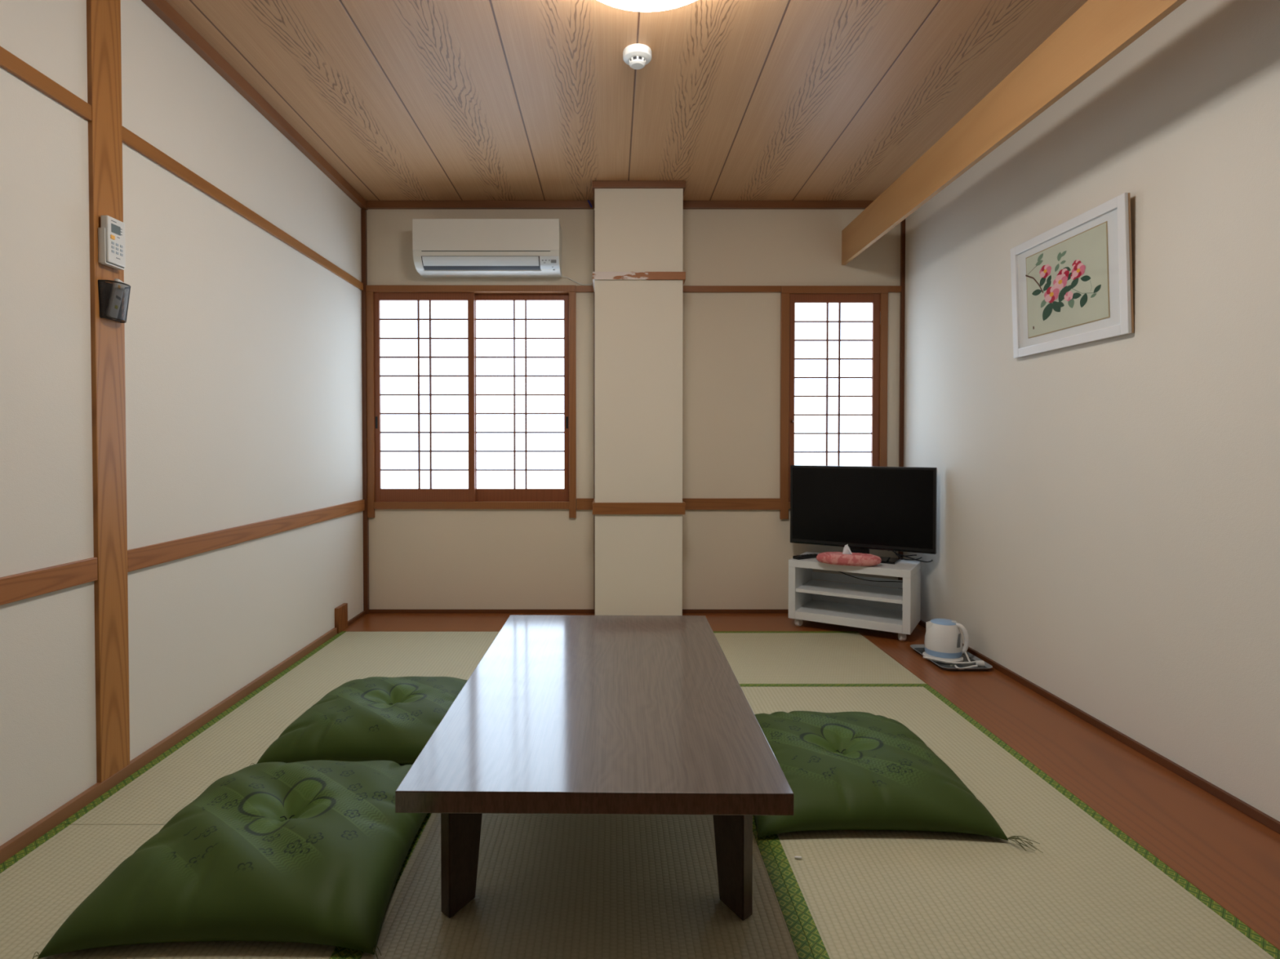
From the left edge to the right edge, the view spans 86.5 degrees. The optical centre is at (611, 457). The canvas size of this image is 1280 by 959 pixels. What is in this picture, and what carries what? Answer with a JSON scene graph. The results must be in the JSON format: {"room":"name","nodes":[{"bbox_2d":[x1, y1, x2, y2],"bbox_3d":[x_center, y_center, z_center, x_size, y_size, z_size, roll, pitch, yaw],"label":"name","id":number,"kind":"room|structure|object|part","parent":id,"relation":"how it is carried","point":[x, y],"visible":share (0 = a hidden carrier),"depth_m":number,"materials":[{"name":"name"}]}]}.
{"room":"japanese tatami room","nodes":[
{"label":"japanese tatami room","id":0,"kind":"room"},
{"bbox_2d":[0,0,363,846],"bbox_3d":[-1.538,-0.270,0.724,0.120,2.575,6.897,0,1,0],"label":"wall","id":1,"kind":"structure","parent":0,"point":[243,377],"depth_m":2.27,"materials":[{"name":"paint"}]},
{"bbox_2d":[0,45,91,120],"bbox_3d":[-1.472,-0.932,-0.350,0.012,0.044,4.534,0,1,0],"label":"trim","id":2,"kind":"structure","parent":1,"relation":"attached to","point":[9,61],"depth_m":1.75,"materials":[{"name":"brown wood"}]},
{"bbox_2d":[0,557,97,605],"bbox_3d":[-1.472,0.356,-0.327,0.012,0.066,4.534,0,1,0],"label":"trim","id":3,"kind":"structure","parent":1,"relation":"attached to","point":[17,587],"depth_m":1.76,"materials":[{"name":"brown wood"}]},
{"bbox_2d":[86,0,129,782],"bbox_3d":[-1.482,-0.257,1.989,0.033,2.445,0.118,0,1,0],"label":"wooden post","id":4,"kind":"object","parent":1,"relation":"attached to","point":[103,16],"depth_m":1.98,"materials":[{"name":"brown wood"}]},
{"bbox_2d":[97,227,124,270],"bbox_3d":[-1.454,-0.606,1.976,0.021,0.101,0.078,0,1,0],"label":"remote holder","id":5,"kind":"object","parent":1,"relation":"attached to","point":[101,231],"visible":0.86,"depth_m":1.94,"materials":[{"name":"white plastic"}]},
{"bbox_2d":[100,215,125,267],"bbox_3d":[-1.448,-0.628,1.976,0.024,0.132,0.070,0,1,0],"label":"remote control","id":6,"kind":"object","parent":5,"relation":"in","point":[114,228],"visible":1,"depth_m":1.97,"materials":[{"name":"white plastic"}]},
{"bbox_2d":[97,280,130,323],"bbox_3d":[-1.442,-0.455,1.985,0.048,0.108,0.096,0,1,0],"label":"holder","id":7,"kind":"object","parent":1,"relation":"attached to","point":[104,284],"visible":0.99,"depth_m":1.96,"materials":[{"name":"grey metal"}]},
{"bbox_2d":[105,278,124,319],"bbox_3d":[-1.450,-0.464,1.986,0.021,0.120,0.060,0,1,16],"label":"remote control","id":8,"kind":"object","parent":7,"relation":"in","point":[115,279],"visible":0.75,"depth_m":1.98,"materials":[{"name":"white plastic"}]},
{"bbox_2d":[122,125,363,290],"bbox_3d":[-1.472,-0.991,3.023,0.012,0.044,1.974,0,1,0],"label":"trim","id":9,"kind":"structure","parent":1,"relation":"attached to","point":[130,139],"depth_m":2.57,"materials":[{"name":"brown wood"}]},
{"bbox_2d":[127,499,364,572],"bbox_3d":[-1.472,0.297,3.045,0.012,0.066,1.974,0,1,0],"label":"trim","id":10,"kind":"structure","parent":1,"relation":"attached to","point":[144,557],"depth_m":2.59,"materials":[{"name":"brown wood"}]},
{"bbox_2d":[141,0,368,209],"bbox_3d":[-1.462,-1.434,0.704,0.032,0.047,6.657,0,1,0],"label":"trim","id":11,"kind":"structure","parent":1,"relation":"attached to","point":[162,9],"depth_m":2.67,"materials":[{"name":"brown wood"}]},
{"bbox_2d":[334,603,347,633],"bbox_3d":[-1.478,0.869,3.687,0.041,0.134,0.128,0,1,0],"label":"trim","id":12,"kind":"structure","parent":1,"relation":"attached to","point":[340,611],"depth_m":3.67,"materials":[{"name":"brown wood"}]},
{"bbox_2d":[360,208,368,613],"bbox_3d":[-1.466,-0.268,4.038,0.024,2.395,0.030,0,1,0],"label":"trim","id":13,"kind":"structure","parent":1,"relation":"attached to","point":[363,212],"depth_m":4.02,"materials":[{"name":"brown wood"}]},
{"bbox_2d":[0,610,1279,864],"bbox_3d":[0.127,0.985,0.746,3.210,0.064,6.657,0,1,0],"label":"baseboard","id":14,"kind":"structure","parent":1,"relation":"attached to","point":[9,849],"depth_m":2.15,"materials":[{"name":"brown wood"}]},
{"bbox_2d":[165,0,1088,200],"bbox_3d":[0.127,-1.508,0.762,3.210,0.100,6.777,0,1,0],"label":"ceiling","id":15,"kind":"structure","parent":0,"point":[405,100],"depth_m":2.72,"materials":[{"name":"brown wood"}]},
{"bbox_2d":[622,43,651,69],"bbox_3d":[0.093,-1.462,2.494,0.106,0.053,0.106,0,1,0],"label":"smoke detector","id":16,"kind":"object","parent":15,"relation":"attached to","point":[637,55],"visible":1,"depth_m":2.47,"materials":[{"name":"white plastic"}]},
{"bbox_2d":[630,56,644,61],"bbox_3d":[0.093,-1.453,2.494,0.054,0.012,0.054,0,1,0],"label":"vent","id":17,"kind":"object","parent":16,"relation":"attached to","point":[632,58],"depth_m":2.47,"materials":[{"name":"white plastic"}]},
{"bbox_2d":[597,0,696,11],"bbox_3d":[0.105,-1.405,1.856,0.480,0.146,0.480,0,1,0],"label":"ceiling lamp","id":18,"kind":"object","parent":15,"relation":"attached to","point":[629,5],"visible":1,"depth_m":2.03,"materials":[{"name":"white plastic"}]},
{"bbox_2d":[365,208,900,608],"bbox_3d":[0.127,-0.279,4.113,3.210,2.475,0.120,0,1,0],"label":"wall","id":19,"kind":"structure","parent":0,"point":[419,558],"depth_m":4.06,"materials":[{"name":"paint"}]},
{"bbox_2d":[365,284,576,518],"bbox_3d":[-0.841,-0.332,4.091,1.256,1.380,0.122,0,1,0],"label":"window","id":20,"kind":"structure","parent":19,"relation":"in","point":[471,389],"depth_m":4.07,"materials":[{"name":"brown wood"}]},
{"bbox_3d":[-1.404,-0.211,4.055,0.014,0.072,0.005,0,1,0],"label":"finger pull","id":21,"kind":"part","parent":20,"relation":"part of","materials":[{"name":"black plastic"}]},
{"bbox_3d":[-1.121,-0.361,4.065,0.602,1.259,0.028,0,1,0],"label":"sash frame","id":22,"kind":"part","parent":20,"relation":"part of","materials":[{"name":"brown wood"}]},
{"bbox_3d":[-0.561,-0.364,4.097,0.606,1.269,0.028,0,1,0],"label":"sash frame","id":23,"kind":"part","parent":20,"relation":"part of","materials":[{"name":"brown wood"}]},
{"bbox_3d":[-0.270,-0.212,4.087,0.014,0.072,0.005,0,1,0],"label":"finger pull","id":24,"kind":"part","parent":20,"relation":"part of","materials":[{"name":"black plastic"}]},
{"bbox_2d":[366,200,593,208],"bbox_3d":[-0.777,-1.494,4.016,1.338,0.042,0.030,0,1,0],"label":"trim","id":25,"kind":"structure","parent":19,"relation":"attached to","point":[370,204],"depth_m":4.00,"materials":[{"name":"brown wood"}]},
{"bbox_2d":[412,218,592,284],"bbox_3d":[-0.616,-1.185,3.930,1.014,0.328,0.214,0,1,0],"label":"air conditioner","id":26,"kind":"object","parent":19,"relation":"attached to","point":[441,247],"visible":1,"depth_m":3.82,"materials":[{"name":"white plastic"}]},
{"bbox_3d":[-0.710,-1.256,3.828,0.826,0.178,0.011,0,1,0],"label":"panel","id":27,"kind":"part","parent":26,"relation":"part of","materials":[{"name":"white plastic"}]},
{"bbox_3d":[-0.209,-1.048,4.022,0.200,0.051,0.022,0,1,-2],"label":"power cord","id":28,"kind":"part","parent":26,"relation":"part of","materials":[{"name":"white plastic"}]},
{"bbox_2d":[368,608,788,613],"bbox_3d":[0.122,0.918,4.068,3.199,0.022,0.012,0,1,0],"label":"baseboard","id":29,"kind":"structure","parent":19,"relation":"attached to","point":[371,611],"depth_m":4.06,"materials":[{"name":"brown wood"}]},
{"bbox_2d":[575,285,593,292],"bbox_3d":[-0.171,-1.001,4.032,0.127,0.036,0.016,0,1,0],"label":"trim","id":30,"kind":"structure","parent":19,"relation":"attached to","point":[578,288],"depth_m":4.02,"materials":[{"name":"brown wood"}]},
{"bbox_2d":[576,498,593,510],"bbox_3d":[-0.160,0.276,4.054,0.104,0.068,0.016,0,1,0],"label":"trim","id":31,"kind":"structure","parent":19,"relation":"attached to","point":[581,504],"depth_m":4.05,"materials":[{"name":"brown wood"}]},
{"bbox_2d":[593,209,595,613],"bbox_3d":[-0.102,-0.268,4.047,0.012,2.395,0.012,0,1,0],"label":"trim","id":32,"kind":"structure","parent":19,"relation":"attached to","point":[593,210],"depth_m":4.05,"materials":[{"name":"brown wood"}]},
{"bbox_2d":[592,498,684,514],"bbox_3d":[0.148,0.277,3.896,0.511,0.065,0.309,0,1,0],"label":"trim","id":33,"kind":"structure","parent":19,"relation":"attached to","point":[597,508],"depth_m":3.74,"materials":[{"name":"brown wood"}]},
{"bbox_2d":[592,180,685,208],"bbox_3d":[0.147,-1.495,3.867,0.509,0.035,0.329,0,1,0],"label":"trim","id":34,"kind":"structure","parent":19,"relation":"attached to","point":[596,184],"depth_m":3.70,"materials":[{"name":"brown wood"}]},
{"bbox_2d":[592,271,685,292],"bbox_3d":[0.148,-1.000,3.874,0.511,0.042,0.309,0,1,0],"label":"trim","id":35,"kind":"structure","parent":19,"relation":"attached to","point":[596,275],"depth_m":3.72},
{"bbox_2d":[682,498,780,510],"bbox_3d":[0.699,0.276,4.054,0.620,0.068,0.016,0,1,0],"label":"trim","id":36,"kind":"structure","parent":19,"relation":"attached to","point":[690,504],"depth_m":4.05,"materials":[{"name":"brown wood"}]},
{"bbox_2d":[683,200,873,208],"bbox_3d":[1.057,-1.494,4.016,1.311,0.042,0.030,0,1,0],"label":"trim","id":37,"kind":"structure","parent":19,"relation":"attached to","point":[686,204],"depth_m":4.00,"materials":[{"name":"brown wood"}]},
{"bbox_2d":[682,285,901,292],"bbox_3d":[1.051,-1.001,4.032,1.323,0.036,0.016,0,1,0],"label":"trim","id":38,"kind":"structure","parent":19,"relation":"attached to","point":[685,288],"depth_m":4.02,"materials":[{"name":"brown wood"}]},
{"bbox_2d":[779,285,888,519],"bbox_3d":[1.319,-0.327,4.091,0.632,1.382,0.122,0,1,0],"label":"window","id":39,"kind":"structure","parent":19,"relation":"in","point":[834,339],"depth_m":4.06,"materials":[{"name":"brown wood"}]},
{"bbox_2d":[897,218,905,589],"bbox_3d":[1.722,-0.293,4.042,0.020,2.445,0.022,0,1,0],"label":"trim","id":40,"kind":"structure","parent":19,"relation":"attached to","point":[902,223],"depth_m":4.03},
{"bbox_2d":[841,0,1186,265],"bbox_3d":[1.375,-1.188,0.708,0.023,0.203,6.657,0,1,0],"label":"beam","id":41,"kind":"structure","parent":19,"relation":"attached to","point":[1099,30],"depth_m":2.29,"materials":[{"name":"brown wood"}]},
{"bbox_2d":[594,188,683,615],"bbox_3d":[0.147,-0.291,3.899,0.485,2.445,0.307,0,1,0],"label":"wall pillar","id":42,"kind":"structure","parent":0,"point":[638,323],"depth_m":3.74,"materials":[{"name":"paint"}]},
{"bbox_2d":[342,613,1279,950],"bbox_3d":[0.127,1.047,0.747,3.210,0.120,6.657,0,1,0],"label":"floor","id":43,"kind":"structure","parent":0,"point":[1233,859],"depth_m":2.10,"materials":[{"name":"brown wood"}]},
{"bbox_2d":[0,824,350,958],"bbox_3d":[-0.992,1.000,0.864,0.940,0.030,1.868,0,1,0],"label":"mat","id":44,"kind":"object","parent":43,"relation":"on","point":[42,885],"visible":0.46,"depth_m":1.50,"materials":[{"name":"beige wicker"}]},
{"bbox_2d":[32,760,427,958],"bbox_3d":[-0.791,0.903,1.663,0.687,0.134,0.726,0,1,-1],"label":"floor cushion","id":45,"kind":"object","parent":44,"relation":"on","point":[316,851],"visible":0.91,"depth_m":1.44,"materials":[{"name":"green fabric"}]},
{"bbox_2d":[59,631,498,825],"bbox_3d":[-0.992,0.967,2.734,0.940,0.030,1.869,0,1,0],"label":"mat","id":46,"kind":"object","parent":43,"relation":"on","point":[236,739],"visible":0.45,"depth_m":2.57,"materials":[{"name":"beige wicker"}]},
{"bbox_2d":[249,676,467,765],"bbox_3d":[-0.773,0.895,2.400,0.685,0.125,0.658,0,1,2],"label":"floor cushion","id":47,"kind":"object","parent":46,"relation":"on","point":[372,718],"visible":0.73,"depth_m":2.20,"materials":[{"name":"green fabric"}]},
{"bbox_2d":[345,813,813,958],"bbox_3d":[-0.063,0.982,1.907,0.915,0.030,1.843,0,1,0],"label":"mat","id":48,"kind":"object","parent":43,"relation":"on","point":[548,886],"visible":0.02,"depth_m":1.50,"materials":[{"name":"beige wicker"}]},
{"bbox_2d":[395,615,794,920],"bbox_3d":[-0.026,0.800,2.006,0.772,0.330,1.378,0,1,1],"label":"table","id":49,"kind":"object","parent":48,"relation":"on","point":[559,714],"visible":1,"depth_m":1.53,"materials":[{"name":"brown wood"}]},
{"bbox_3d":[-0.324,0.831,1.496,0.032,0.287,0.125,1,1,31],"label":"leg","id":50,"kind":"part","parent":49,"relation":"part of","materials":[{"name":"brown wood"}]},
{"bbox_3d":[0.259,0.831,1.489,0.032,0.287,0.125,-1,1,-29],"label":"leg","id":51,"kind":"part","parent":49,"relation":"part of","materials":[{"name":"brown wood"}]},
{"bbox_2d":[713,631,929,686],"bbox_3d":[0.402,0.958,3.249,1.843,0.030,0.839,0,1,0],"label":"mat","id":52,"kind":"object","parent":43,"relation":"on","point":[756,659],"visible":0.42,"depth_m":3.16,"materials":[{"name":"beige wicker"}]},
{"bbox_2d":[788,551,920,640],"bbox_3d":[1.328,0.749,3.733,0.626,0.372,0.335,1,1,32],"label":"tv stand","id":53,"kind":"object","parent":43,"relation":"on","point":[898,611],"visible":0.98,"depth_m":3.69,"materials":[{"name":"white laminate"}]},
{"bbox_3d":[1.080,0.741,3.890,0.038,0.286,0.334,1,1,32],"label":"panel","id":54,"kind":"part","parent":53,"relation":"part of","materials":[{"name":"white laminate"}]},
{"bbox_2d":[792,553,817,559],"bbox_3d":[1.089,0.552,3.804,0.170,0.020,0.044,-1,1,-30],"label":"remote control","id":55,"kind":"object","parent":53,"relation":"on","point":[812,555],"visible":0.98,"depth_m":3.78,"materials":[{"name":"black plastic"}]},
{"bbox_2d":[816,544,881,566],"bbox_3d":[1.251,0.511,3.598,0.324,0.108,0.134,0,1,20],"label":"tissue box","id":56,"kind":"object","parent":53,"relation":"on","point":[846,557],"visible":1,"depth_m":3.55,"materials":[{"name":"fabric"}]},
{"bbox_2d":[795,579,902,604],"bbox_3d":[1.326,0.730,3.729,0.550,0.018,0.303,1,1,32],"label":"shelf","id":57,"kind":"object","parent":53,"relation":"attached to","point":[891,595],"depth_m":3.72,"materials":[{"name":"white laminate"}]},
{"bbox_3d":[1.413,0.758,3.868,0.550,0.166,0.008,1,1,32],"label":"panel","id":58,"kind":"part","parent":53,"relation":"part of","materials":[{"name":"white laminate"}]},
{"bbox_2d":[790,465,937,564],"bbox_3d":[1.427,0.304,3.781,0.700,0.516,0.548,0,1,-9],"label":"television","id":59,"kind":"object","parent":53,"relation":"on","point":[864,508],"visible":0.91,"depth_m":3.74,"materials":[{"name":"black plastic"}]},
{"bbox_3d":[1.684,0.479,3.869,0.300,0.160,0.448,1,1,34],"label":"cord","id":60,"kind":"part","parent":59,"relation":"part of","materials":[{"name":"black plastic"}]},
{"bbox_2d":[839,571,902,582],"bbox_3d":[1.443,0.664,3.782,0.381,0.045,0.010,1,1,31],"label":"cord","id":61,"kind":"object","parent":53,"relation":"hanging from","point":[839,571],"visible":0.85,"depth_m":3.78,"materials":[{"name":"black plastic"}]},
{"bbox_3d":[1.577,0.747,3.575,0.038,0.286,0.334,1,1,32],"label":"panel","id":62,"kind":"part","parent":53,"relation":"part of","materials":[{"name":"white laminate"}]},
{"bbox_2d":[910,644,992,671],"bbox_3d":[1.581,0.935,3.188,0.238,0.016,0.362,0,1,0],"label":"tray","id":63,"kind":"object","parent":43,"relation":"on","point":[920,649],"visible":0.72,"depth_m":3.09,"materials":[{"name":"paint"}]},
{"bbox_2d":[922,646,984,669],"bbox_3d":[1.549,0.911,3.141,0.206,0.058,0.262,0,1,-10],"label":"base","id":64,"kind":"object","parent":63,"relation":"on","point":[958,660],"visible":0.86,"depth_m":3.10,"materials":[{"name":"white plastic"}]},
{"bbox_3d":[1.550,0.931,3.187,0.172,0.016,0.172,0,1,0],"label":"plate","id":65,"kind":"part","parent":64,"relation":"part of","materials":[{"name":"white plastic"}]},
{"bbox_2d":[924,618,968,658],"bbox_3d":[1.562,0.843,3.205,0.163,0.160,0.164,0,1,-11],"label":"kettle","id":66,"kind":"object","parent":64,"relation":"on","point":[943,637],"visible":1,"depth_m":3.15,"materials":[{"name":"white plastic"}]},
{"bbox_3d":[1.498,0.807,3.214,0.026,0.061,0.067,0,1,8],"label":"spout","id":67,"kind":"part","parent":66,"relation":"part of","materials":[{"name":"white plastic"}]},
{"bbox_3d":[1.562,0.769,3.204,0.111,0.012,0.111,0,1,8],"label":"lid","id":68,"kind":"part","parent":66,"relation":"part of","materials":[{"name":"blue plastic"}]},
{"bbox_3d":[1.627,0.840,3.161,0.060,0.142,0.023,1,1,37],"label":"handle","id":69,"kind":"part","parent":66,"relation":"part of","materials":[{"name":"white plastic"}]},
{"bbox_2d":[740,686,1279,958],"bbox_3d":[0.860,0.982,1.907,0.928,0.030,1.843,0,1,0],"label":"mat","id":70,"kind":"object","parent":43,"relation":"on","point":[1092,891],"visible":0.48,"depth_m":1.58,"materials":[{"name":"beige wicker"}]},
{"bbox_2d":[754,711,1042,853],"bbox_3d":[0.721,0.904,2.037,0.714,0.119,0.734,0,1,1],"label":"floor cushion","id":71,"kind":"object","parent":70,"relation":"on","point":[843,771],"visible":0.78,"depth_m":1.82,"materials":[{"name":"green fabric"}]},
{"bbox_2d":[902,0,1279,822],"bbox_3d":[1.792,-0.270,0.724,0.120,2.575,6.897,0,1,0],"label":"wall","id":72,"kind":"structure","parent":0,"point":[1108,523],"depth_m":2.23,"materials":[{"name":"paint"}]},
{"bbox_2d":[1010,192,1133,358],"bbox_3d":[1.710,-0.650,2.569,0.039,0.463,0.645,0,1,0],"label":"framed picture","id":73,"kind":"object","parent":72,"relation":"attached to","point":[1072,285],"visible":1,"depth_m":2.50,"materials":[{"name":"white wood"}]},
{"bbox_2d":[1025,221,1110,338],"bbox_3d":[1.707,-0.653,2.570,0.004,0.331,0.463,-2,1,0],"label":"painting","id":74,"kind":"object","parent":73,"relation":"attached to","point":[1068,281],"depth_m":2.53}
]}

